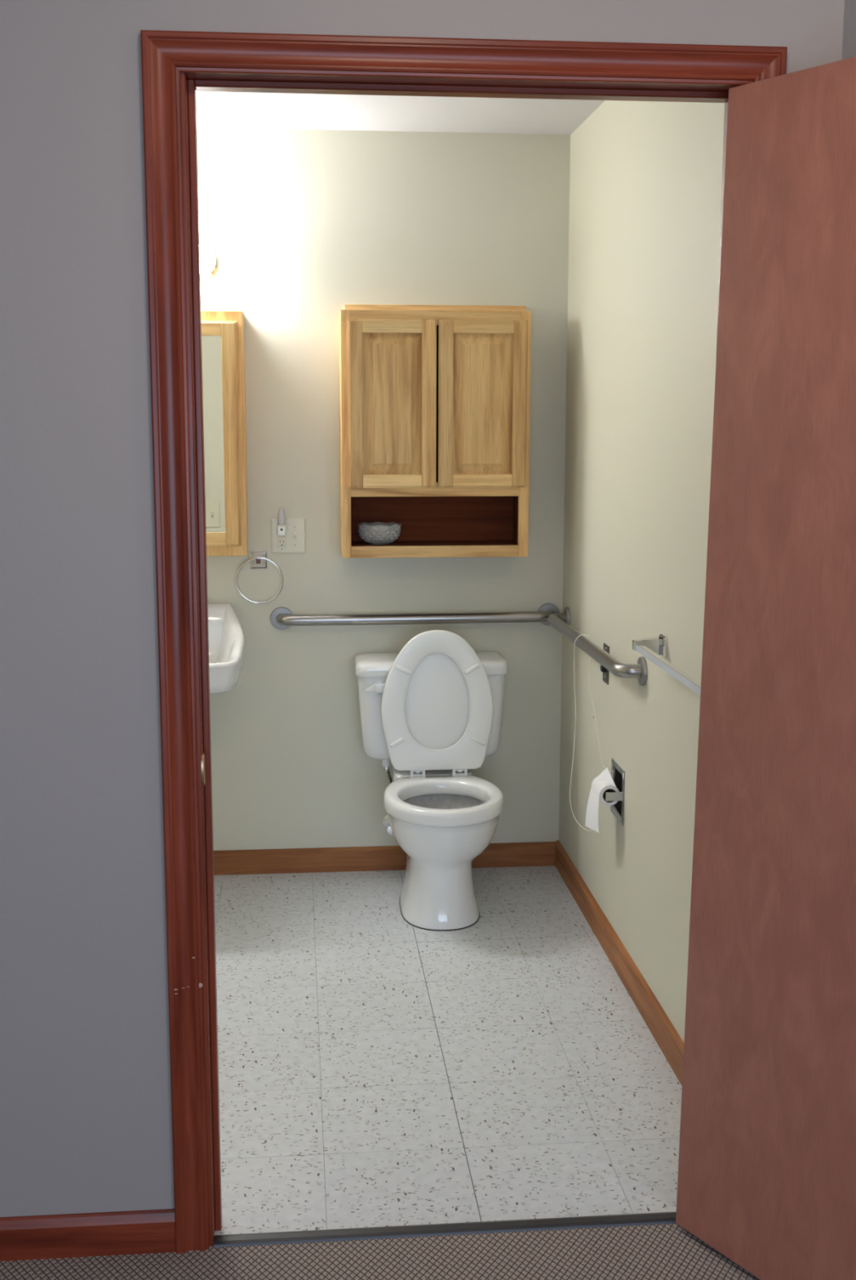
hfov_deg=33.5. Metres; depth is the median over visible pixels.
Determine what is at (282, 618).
grab bar
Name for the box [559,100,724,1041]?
wall
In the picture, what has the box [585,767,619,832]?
toilet roll
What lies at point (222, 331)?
upper cabinet
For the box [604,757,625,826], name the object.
paper holder
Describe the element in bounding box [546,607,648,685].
grab bar
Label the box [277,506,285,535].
night light
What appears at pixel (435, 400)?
upper cabinet
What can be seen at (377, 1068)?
floor
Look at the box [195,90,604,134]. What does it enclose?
ceiling
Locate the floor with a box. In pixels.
[0,866,759,1279]
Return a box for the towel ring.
[235,551,284,604]
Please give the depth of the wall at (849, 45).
2.82 m
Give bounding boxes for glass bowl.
[357,521,401,544]
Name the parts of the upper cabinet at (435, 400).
panel, rail, panel, rail, panel, rail, rail, rail, rail, panel, rail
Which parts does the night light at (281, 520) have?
lamp shade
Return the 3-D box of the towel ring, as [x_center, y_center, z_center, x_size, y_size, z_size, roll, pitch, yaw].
[-0.561,-0.207,4.747,0.160,0.175,0.046,-1,9,-5]
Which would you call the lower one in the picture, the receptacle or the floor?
the floor
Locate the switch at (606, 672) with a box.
[600,643,609,684]
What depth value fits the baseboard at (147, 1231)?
2.69 m
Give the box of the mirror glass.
[201,335,225,532]
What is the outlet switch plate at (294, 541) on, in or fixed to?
attached to the wall at (300, 225)
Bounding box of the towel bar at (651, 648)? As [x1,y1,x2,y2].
[632,633,701,695]
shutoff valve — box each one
[382,759,391,783]
[382,814,393,835]
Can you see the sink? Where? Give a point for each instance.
(226, 636)
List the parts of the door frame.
strike plate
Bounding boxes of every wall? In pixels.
[0,0,844,1217]
[196,127,570,850]
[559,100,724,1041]
[842,0,855,59]
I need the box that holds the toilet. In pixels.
[354,630,508,931]
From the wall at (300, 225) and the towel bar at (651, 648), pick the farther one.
the wall at (300, 225)
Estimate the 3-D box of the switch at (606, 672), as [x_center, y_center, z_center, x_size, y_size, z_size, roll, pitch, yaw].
[0.519,0.070,4.202,0.016,0.114,0.070,-1,9,-5]
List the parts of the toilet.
flush lever, tank, tank lid, seat, seat lid, bowl, bowl interior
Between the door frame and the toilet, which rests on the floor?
the toilet
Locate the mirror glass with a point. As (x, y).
(213, 347)
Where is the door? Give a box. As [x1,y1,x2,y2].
[675,56,855,1279]
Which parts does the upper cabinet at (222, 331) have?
rail, rail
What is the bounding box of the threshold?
[213,1211,676,1247]
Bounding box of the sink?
[208,603,244,694]
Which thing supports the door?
in the wall at (86, 1113)
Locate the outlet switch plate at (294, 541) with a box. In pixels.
[271,518,306,553]
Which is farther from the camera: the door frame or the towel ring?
the towel ring
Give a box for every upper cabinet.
[200,310,248,555]
[338,304,531,558]
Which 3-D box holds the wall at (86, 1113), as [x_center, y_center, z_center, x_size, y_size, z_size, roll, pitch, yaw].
[-0.880,-0.134,2.533,3.205,2.620,0.115,-1,9,-5]
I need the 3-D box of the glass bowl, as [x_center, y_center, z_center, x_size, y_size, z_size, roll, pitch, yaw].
[-0.160,-0.350,4.675,0.145,0.068,0.145,-1,9,-5]
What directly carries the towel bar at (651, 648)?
attached to the wall at (646, 177)
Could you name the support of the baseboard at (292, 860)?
attached to the wall at (300, 225)
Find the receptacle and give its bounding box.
[277,537,285,546]
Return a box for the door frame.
[140,30,787,1253]
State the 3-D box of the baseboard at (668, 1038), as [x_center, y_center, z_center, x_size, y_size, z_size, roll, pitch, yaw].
[0.552,0.916,3.985,0.014,0.089,2.109,-1,9,-5]
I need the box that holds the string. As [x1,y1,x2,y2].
[569,634,604,831]
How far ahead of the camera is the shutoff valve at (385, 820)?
4.94 m
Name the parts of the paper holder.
arm, recess plate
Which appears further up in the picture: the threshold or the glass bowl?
the glass bowl
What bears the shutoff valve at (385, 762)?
attached to the wall at (300, 225)
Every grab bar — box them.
[270,603,559,630]
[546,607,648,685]
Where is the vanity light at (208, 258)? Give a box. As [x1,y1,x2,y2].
[199,244,217,278]
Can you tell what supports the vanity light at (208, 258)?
attached to the wall at (300, 225)
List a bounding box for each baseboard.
[0,1208,175,1261]
[213,841,555,875]
[555,840,684,1085]
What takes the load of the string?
hanging from the grab bar at (561, 622)
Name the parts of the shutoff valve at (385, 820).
handle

